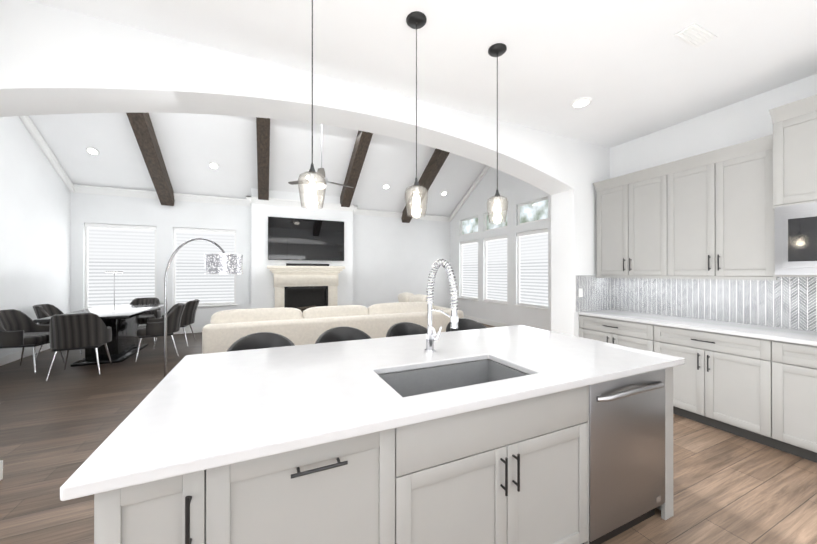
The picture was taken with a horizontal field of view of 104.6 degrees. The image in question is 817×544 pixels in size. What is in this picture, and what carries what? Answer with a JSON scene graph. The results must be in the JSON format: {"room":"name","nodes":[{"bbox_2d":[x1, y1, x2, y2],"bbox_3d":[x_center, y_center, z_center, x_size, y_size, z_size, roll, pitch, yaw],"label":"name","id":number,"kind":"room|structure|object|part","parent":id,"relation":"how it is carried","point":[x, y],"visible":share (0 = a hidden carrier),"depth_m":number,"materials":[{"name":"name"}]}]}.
{"room":"kitchen","nodes":[
{"label":"kitchen","id":0,"kind":"room"},
{"bbox_2d":[0,116,70,356],"bbox_3d":[-5.859,-1.110,3.891,0.150,5.059,6.020,0,0,-25],"label":"wall","id":1,"kind":"structure","parent":0,"point":[35,209],"depth_m":5.40,"materials":[{"name":"paint"}]},
{"bbox_2d":[0,343,49,365],"bbox_3d":[-5.784,1.355,3.919,0.014,0.130,5.720,0,0,-25],"label":"baseboard","id":2,"kind":"structure","parent":1,"relation":"attached to","point":[9,358],"depth_m":5.15,"materials":[{"name":"paint"}]},
{"bbox_2d":[19,116,74,192],"bbox_3d":[-5.754,-2.524,3.942,0.080,1.748,5.759,0,0,-25],"label":"crown molding","id":3,"kind":"structure","parent":1,"relation":"attached to","point":[53,160],"depth_m":5.71,"materials":[{"name":"paint"}]},
{"bbox_2d":[29,113,485,216],"bbox_3d":[-1.620,-2.647,5.831,9.470,1.975,6.120,0,0,-25],"label":"vaulted ceiling","id":4,"kind":"structure","parent":0,"point":[192,146],"depth_m":6.79,"materials":[{"name":"paint"}]},
{"bbox_2d":[86,147,99,154],"bbox_3d":[-5.985,-2.288,5.987,0.196,0.015,0.196,0,-30,-25],"label":"recessed light","id":5,"kind":"object","parent":4,"relation":"attached to","point":[92,151],"visible":1,"depth_m":5.98,"materials":[{"name":"paint"}]},
{"bbox_2d":[126,113,174,205],"bbox_3d":[-4.290,-2.439,4.611,0.235,1.861,5.856,0,0,-25],"label":"beam","id":6,"kind":"structure","parent":4,"relation":"attached to","point":[144,133],"depth_m":6.07,"materials":[{"name":"brown wood"}]},
{"bbox_2d":[209,162,218,168],"bbox_3d":[-4.193,-2.286,6.806,0.196,0.015,0.196,0,-30,-25],"label":"recessed light","id":7,"kind":"object","parent":4,"relation":"attached to","point":[213,165],"visible":1,"depth_m":6.80,"materials":[{"name":"paint"}]},
{"bbox_2d":[256,117,269,199],"bbox_3d":[-2.415,-2.437,5.248,0.235,1.861,5.456,0,0,-25],"label":"beam","id":8,"kind":"structure","parent":4,"relation":"attached to","point":[263,139],"depth_m":6.55,"materials":[{"name":"brown wood"}]},
{"bbox_2d":[288,124,353,188],"bbox_3d":[-1.514,-2.480,5.761,1.211,1.889,1.165,0,0,-25],"label":"ceiling fan","id":9,"kind":"object","parent":4,"relation":"hanging from","point":[321,170],"visible":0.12,"depth_m":5.83,"materials":[{"name":"silver metal"}]},
{"bbox_2d":[340,130,372,206],"bbox_3d":[-0.614,-2.436,6.071,0.235,1.861,5.456,0,0,-25],"label":"beam","id":10,"kind":"structure","parent":4,"relation":"attached to","point":[361,146],"depth_m":7.34,"materials":[{"name":"brown wood"}]},
{"bbox_2d":[382,184,389,188],"bbox_3d":[-0.601,-2.282,8.447,0.196,0.015,0.196,0,-30,-25],"label":"recessed light","id":11,"kind":"object","parent":4,"relation":"attached to","point":[385,186],"visible":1,"depth_m":8.44,"materials":[{"name":"paint"}]},
{"bbox_2d":[401,149,449,222],"bbox_3d":[1.077,-2.433,7.063,0.235,1.861,5.856,0,0,-25],"label":"beam","id":12,"kind":"structure","parent":4,"relation":"attached to","point":[433,166],"depth_m":8.17,"materials":[{"name":"brown wood"}]},
{"bbox_2d":[70,192,449,327],"bbox_3d":[-2.840,-0.245,8.495,9.470,3.350,0.150,0,0,-25],"label":"wall","id":13,"kind":"structure","parent":0,"point":[393,258],"depth_m":7.86,"materials":[{"name":"paint"}]},
{"bbox_2d":[85,223,155,308],"bbox_3d":[-6.255,-0.108,6.898,1.290,1.850,0.155,0,0,-25],"label":"window","id":14,"kind":"structure","parent":13,"relation":"in","point":[129,251],"depth_m":6.91,"materials":[{"name":"paint"}]},
{"bbox_2d":[73,184,250,205],"bbox_3d":[-5.391,-1.718,7.201,3.270,0.150,0.130,0,0,-25],"label":"crown molding","id":15,"kind":"structure","parent":13,"relation":"attached to","point":[86,189],"depth_m":7.00,"materials":[{"name":"paint"}]},
{"bbox_2d":[173,327,202,333],"bbox_3d":[-5.434,1.362,7.216,3.330,0.130,0.014,0,0,-25],"label":"baseboard","id":16,"kind":"structure","parent":13,"relation":"attached to","point":[195,329],"depth_m":7.37,"materials":[{"name":"paint"}]},
{"bbox_2d":[171,227,236,307],"bbox_3d":[-4.841,-0.107,7.545,1.340,1.850,0.155,0,0,-25],"label":"window","id":17,"kind":"structure","parent":13,"relation":"in","point":[192,281],"depth_m":7.54,"materials":[{"name":"paint"}]},
{"bbox_2d":[353,209,448,221],"bbox_3d":[-0.185,-1.712,9.569,3.230,0.150,0.110,0,0,-25],"label":"crown molding","id":18,"kind":"structure","parent":13,"relation":"attached to","point":[360,211],"depth_m":9.46,"materials":[{"name":"paint"}]},
{"bbox_2d":[251,188,352,308],"bbox_3d":[-2.717,-0.311,8.249,2.470,3.482,0.400,0,0,-25],"label":"wall","id":19,"kind":"structure","parent":0,"point":[262,287],"depth_m":7.83,"materials":[{"name":"paint"}]},
{"bbox_2d":[246,196,357,211],"bbox_3d":[-2.611,-1.716,8.021,2.690,0.150,0.110,0,0,-25],"label":"crown molding","id":20,"kind":"structure","parent":19,"relation":"attached to","point":[249,199],"depth_m":7.92,"materials":[{"name":"paint"}]},
{"bbox_2d":[268,216,343,260],"bbox_3d":[-2.571,-0.821,8.064,1.860,1.050,0.057,0,0,-25],"label":"tv","id":21,"kind":"object","parent":19,"relation":"attached to","point":[303,239],"visible":1,"depth_m":8.01,"materials":[{"name":"black glass"}]},
{"bbox_2d":[0,0,609,336],"bbox_3d":[-0.027,-0.182,3.217,5.900,3.200,0.350,0,0,-25],"label":"wall","id":22,"kind":"structure","parent":0,"point":[53,60],"depth_m":2.54,"materials":[{"name":"paint"}]},
{"bbox_2d":[0,460,2,480],"bbox_3d":[-1.564,1.344,-0.505,0.014,0.130,5.864,0,0,-25],"label":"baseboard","id":23,"kind":"structure","parent":22,"relation":"attached to","point":[1,461],"depth_m":2.15,"materials":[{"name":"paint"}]},
{"bbox_2d":[0,323,816,543],"bbox_3d":[-0.398,1.478,3.147,9.770,0.120,12.200,0,0,-25],"label":"floor","id":24,"kind":"structure","parent":0,"point":[59,426],"depth_m":2.31,"materials":[{"name":"brown wood"}]},
{"bbox_2d":[0,309,64,372],"bbox_3d":[-5.640,0.990,4.616,0.674,0.867,0.617,0,0,-15],"label":"dining chair","id":25,"kind":"object","parent":24,"relation":"on","point":[19,329],"visible":0.88,"depth_m":4.61,"materials":[{"name":"fabric"}]},
{"bbox_2d":[32,304,81,358],"bbox_3d":[-6.049,0.992,5.508,0.674,0.867,0.617,0,0,-29],"label":"dining chair","id":26,"kind":"object","parent":24,"relation":"on","point":[44,310],"visible":0.19,"depth_m":5.34,"materials":[{"name":"fabric"}]},
{"bbox_2d":[46,313,111,380],"bbox_3d":[-4.613,0.990,4.440,0.617,0.867,0.674,0,0,-31],"label":"dining chair","id":27,"kind":"object","parent":24,"relation":"on","point":[67,332],"visible":1,"depth_m":4.24,"materials":[{"name":"fabric"}]},
{"bbox_2d":[33,304,163,366],"bbox_3d":[-5.049,1.037,5.421,1.020,0.772,2.050,0,0,-25],"label":"dining table","id":28,"kind":"object","parent":24,"relation":"on","point":[122,321],"visible":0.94,"depth_m":5.13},
{"bbox_2d":[105,271,122,304],"bbox_3d":[-6.019,0.703,6.463,0.280,1.445,0.240,0,0,-25],"label":"lamp","id":29,"kind":"object","parent":28,"relation":"on","point":[114,272],"visible":0.35,"depth_m":6.46,"materials":[{"name":"silver metal"}]},
{"bbox_2d":[129,297,160,340],"bbox_3d":[-5.605,0.995,6.678,0.617,0.867,0.674,0,0,-28],"label":"dining chair","id":30,"kind":"object","parent":24,"relation":"on","point":[144,317],"visible":0.31,"depth_m":6.79,"materials":[{"name":"fabric"}]},
{"bbox_2d":[135,303,185,361],"bbox_3d":[-4.214,0.992,5.405,0.674,0.867,0.617,0,0,-39],"label":"dining chair","id":31,"kind":"object","parent":24,"relation":"on","point":[153,327],"visible":0.96,"depth_m":5.26,"materials":[{"name":"fabric"}]},
{"bbox_2d":[153,299,199,347],"bbox_3d":[-4.534,0.994,6.254,0.674,0.867,0.617,0,0,-20],"label":"dining chair","id":32,"kind":"object","parent":24,"relation":"on","point":[188,315],"visible":0.52,"depth_m":6.16,"materials":[{"name":"fabric"}]},
{"bbox_2d":[164,238,242,377],"bbox_3d":[-2.511,0.503,3.808,0.894,1.832,0.774,0,0,-25],"label":"lamp","id":33,"kind":"object","parent":24,"relation":"on","point":[224,263],"visible":0.83,"depth_m":3.86,"materials":[{"name":"silver metal"}]},
{"bbox_2d":[226,332,294,351],"bbox_3d":[-1.079,0.951,2.338,0.531,0.932,0.511,0,0,-29],"label":"bar stool","id":34,"kind":"object","parent":24,"relation":"on","point":[260,340],"visible":0.23,"depth_m":2.51,"materials":[{"name":"black leather"}]},
{"bbox_2d":[267,266,344,312],"bbox_3d":[-2.491,0.639,7.826,1.850,1.580,0.550,0,0,-25],"label":"fireplace","id":35,"kind":"object","parent":24,"relation":"on","point":[302,288],"visible":0.5,"depth_m":7.95,"materials":[{"name":"stone"}]},
{"bbox_2d":[286,263,328,265],"bbox_3d":[-2.537,-0.181,7.988,1.040,0.059,0.100,0,0,-25],"label":"soundbar","id":36,"kind":"object","parent":35,"relation":"on","point":[291,264],"visible":1,"depth_m":7.90,"materials":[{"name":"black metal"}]},
{"bbox_2d":[202,292,463,353],"bbox_3d":[-1.301,0.946,5.979,4.080,0.957,2.300,0,0,-25],"label":"sofa","id":37,"kind":"object","parent":24,"relation":"on","point":[223,330],"visible":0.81,"depth_m":4.76,"materials":[{"name":"beige fabric"}]},
{"bbox_2d":[315,326,371,343],"bbox_3d":[-0.514,0.952,2.596,0.531,0.932,0.511,0,0,-22],"label":"bar stool","id":38,"kind":"object","parent":24,"relation":"on","point":[338,334],"visible":0.12,"depth_m":2.77,"materials":[{"name":"black leather"}]},
{"bbox_2d":[94,367,673,543],"bbox_3d":[0.194,0.972,1.708,2.550,0.885,1.033,0,0,-25],"label":"kitchen island","id":39,"kind":"object","parent":24,"relation":"on","point":[516,472],"depth_m":1.22,"materials":[{"name":"paint"}]},
{"bbox_2d":[60,325,684,500],"bbox_3d":[0.131,0.512,1.847,2.630,0.035,1.270,0,0,-25],"label":"island countertop","id":40,"kind":"structure","parent":39,"relation":"on","point":[193,413],"depth_m":1.28,"materials":[{"name":"white stone"}]},
{"bbox_2d":[425,259,457,352],"bbox_3d":[0.179,0.208,1.877,0.149,0.572,0.261,0,0,-25],"label":"faucet","id":41,"kind":"object","parent":40,"relation":"on","point":[430,338],"visible":1,"depth_m":1.90,"materials":[{"name":"silver metal"}]},
{"bbox_2d":[379,359,528,396],"bbox_3d":[0.234,0.640,1.580,0.759,0.219,0.424,0,0,-25],"label":"sink","id":42,"kind":"object","parent":40,"relation":"attached to","point":[422,381],"visible":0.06,"depth_m":1.77,"materials":[{"name":"metal"}]},
{"bbox_3d":[1.168,0.977,1.664,0.636,0.875,0.143,0,0,-25],"label":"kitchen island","id":43,"kind":"part","parent":39,"relation":"part of","materials":[{"name":"silver metal"}]},
{"bbox_2d":[386,322,432,336],"bbox_3d":[0.050,0.952,2.853,0.531,0.932,0.511,0,0,-27],"label":"bar stool","id":44,"kind":"object","parent":24,"relation":"on","point":[402,329],"visible":0.17,"depth_m":3.03,"materials":[{"name":"black leather"}]},
{"bbox_2d":[446,318,486,331],"bbox_3d":[0.624,0.953,3.116,0.531,0.932,0.511,0,0,-21],"label":"bar stool","id":45,"kind":"object","parent":24,"relation":"on","point":[466,324],"visible":0.08,"depth_m":3.30,"materials":[{"name":"black leather"}]},
{"bbox_2d":[579,315,642,349],"bbox_3d":[2.635,0.979,3.735,0.619,0.880,0.911,0,0,-25],"label":"base cabinet","id":46,"kind":"object","parent":24,"relation":"on","point":[614,331],"depth_m":3.63,"materials":[{"name":"paint"}]},
{"bbox_2d":[643,323,754,440],"bbox_3d":[2.972,0.978,2.999,0.619,0.880,0.952,0,0,-25],"label":"base cabinet","id":47,"kind":"object","parent":24,"relation":"on","point":[714,387],"depth_m":2.83,"materials":[{"name":"paint"}]},
{"bbox_2d":[579,311,816,346],"bbox_3d":[3.395,0.518,2.055,0.635,0.035,4.600,0,0,-25],"label":"countertop","id":48,"kind":"structure","parent":47,"relation":"on","point":[748,330],"depth_m":2.96,"materials":[{"name":"white stone"}]},
{"bbox_2d":[755,339,816,462],"bbox_3d":[3.321,0.976,2.235,0.619,0.880,0.972,0,0,-25],"label":"base cabinet","id":49,"kind":"object","parent":24,"relation":"on","point":[785,373],"depth_m":2.43,"materials":[{"name":"paint"}]},
{"bbox_2d":[28,0,816,147],"bbox_3d":[1.226,-1.788,0.478,6.200,0.200,5.680,0,0,-25],"label":"ceiling","id":50,"kind":"structure","parent":0,"point":[634,69],"depth_m":2.37,"materials":[{"name":"paint"}]},
{"bbox_2d":[298,0,325,208],"bbox_3d":[-0.557,-1.030,1.827,0.156,1.309,0.156,0,0,-25],"label":"pendant light","id":51,"kind":"object","parent":50,"relation":"hanging from","point":[312,186],"visible":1,"depth_m":1.82,"materials":[{"name":"clear glass"}]},
{"bbox_2d":[405,11,427,216],"bbox_3d":[0.053,-1.029,2.106,0.156,1.309,0.156,0,0,-25],"label":"pendant light","id":52,"kind":"object","parent":50,"relation":"hanging from","point":[416,20],"visible":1,"depth_m":2.10,"materials":[{"name":"clear glass"}]},
{"bbox_2d":[487,43,507,222],"bbox_3d":[0.671,-1.028,2.389,0.156,1.309,0.156,0,0,-25],"label":"pendant light","id":53,"kind":"object","parent":50,"relation":"hanging from","point":[497,50],"visible":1,"depth_m":2.38,"materials":[{"name":"clear glass"}]},
{"bbox_2d":[570,97,591,107],"bbox_3d":[1.708,-1.674,3.128,0.196,0.015,0.196,0,0,-25],"label":"recessed light","id":54,"kind":"object","parent":50,"relation":"in","point":[580,102],"visible":1,"depth_m":3.11,"materials":[{"name":"paint"}]},
{"bbox_2d":[674,23,716,47],"bbox_3d":[2.045,-1.676,2.248,0.300,0.014,0.120,0,0,-25],"label":"ceiling vent","id":55,"kind":"object","parent":50,"relation":"in","point":[695,35],"visible":0.96,"depth_m":2.23,"materials":[{"name":"metal"}]},
{"bbox_2d":[450,167,550,330],"bbox_3d":[2.618,-1.101,7.764,0.150,5.059,6.020,0,0,-25],"label":"wall","id":56,"kind":"structure","parent":0,"point":[515,191],"depth_m":8.03,"materials":[{"name":"paint"}]},
{"bbox_2d":[458,239,478,300],"bbox_3d":[1.818,-0.057,9.435,0.155,1.760,1.010,0,0,-25],"label":"window","id":57,"kind":"structure","parent":56,"relation":"in","point":[469,270],"depth_m":9.50,"materials":[{"name":"paint"}]},
{"bbox_2d":[461,216,477,235],"bbox_3d":[1.861,-1.367,9.458,0.060,0.500,0.950,0,0,-25],"label":"window","id":58,"kind":"structure","parent":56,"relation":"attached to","point":[469,225],"depth_m":9.51,"materials":[{"name":"glass"}]},
{"bbox_2d":[449,165,489,221],"bbox_3d":[2.514,-2.516,7.720,0.080,1.748,5.759,0,0,-25],"label":"crown molding","id":59,"kind":"structure","parent":56,"relation":"attached to","point":[486,168],"depth_m":9.23,"materials":[{"name":"paint"}]},
{"bbox_2d":[464,315,514,326],"bbox_3d":[2.544,1.364,7.724,0.014,0.130,5.720,0,0,-25],"label":"baseboard","id":60,"kind":"structure","parent":56,"relation":"attached to","point":[493,323],"depth_m":8.54,"materials":[{"name":"paint"}]},
{"bbox_2d":[482,235,507,304],"bbox_3d":[2.312,-0.060,8.353,0.155,1.760,1.010,0,0,-25],"label":"window","id":61,"kind":"structure","parent":56,"relation":"in","point":[496,269],"depth_m":8.40,"materials":[{"name":"paint"}]},
{"bbox_2d":[485,209,506,230],"bbox_3d":[2.356,-1.370,8.376,0.060,0.500,0.950,0,0,-25],"label":"window","id":62,"kind":"structure","parent":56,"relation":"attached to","point":[493,224],"depth_m":8.44,"materials":[{"name":"glass"}]},
{"bbox_2d":[514,228,548,309],"bbox_3d":[2.832,-0.063,7.216,0.155,1.760,1.010,0,0,-25],"label":"window","id":63,"kind":"structure","parent":56,"relation":"in","point":[532,269],"depth_m":7.24,"materials":[{"name":"paint"}]},
{"bbox_2d":[518,197,547,224],"bbox_3d":[2.875,-1.373,7.239,0.060,0.500,0.950,0,0,-25],"label":"window","id":64,"kind":"structure","parent":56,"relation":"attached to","point":[533,211],"depth_m":7.25,"materials":[{"name":"glass"}]},
{"bbox_2d":[610,74,816,178],"bbox_3d":[3.905,-0.185,1.891,0.150,3.200,6.030,0,0,-25],"label":"wall","id":65,"kind":"structure","parent":0,"point":[745,120],"depth_m":3.32,"materials":[{"name":"paint"}]},
{"bbox_2d":[595,175,658,278],"bbox_3d":[2.766,-0.509,3.776,0.349,1.104,0.851,0,0,-25],"label":"upper cabinet","id":66,"kind":"object","parent":65,"relation":"attached to","point":[627,214],"depth_m":3.72,"materials":[{"name":"paint"}]},
{"bbox_2d":[659,147,770,278],"bbox_3d":[3.069,-0.510,3.113,0.349,1.104,0.851,0,0,-25],"label":"upper cabinet","id":67,"kind":"object","parent":65,"relation":"attached to","point":[707,266],"depth_m":3.00,"materials":[{"name":"paint"}]},
{"bbox_2d":[767,191,816,278],"bbox_3d":[3.364,-0.285,2.362,0.437,0.651,0.760,0,0,-25],"label":"upper cabinet","id":68,"kind":"object","parent":65,"relation":"attached to","point":[791,219],"depth_m":2.52,"materials":[{"name":"paint"}]},
{"bbox_2d":[767,107,816,194],"bbox_3d":[3.372,-0.901,2.367,0.419,0.705,0.760,0,0,-25],"label":"upper cabinet","id":69,"kind":"object","parent":65,"relation":"attached to","point":[792,146],"depth_m":2.53,"materials":[{"name":"paint"}]}
]}

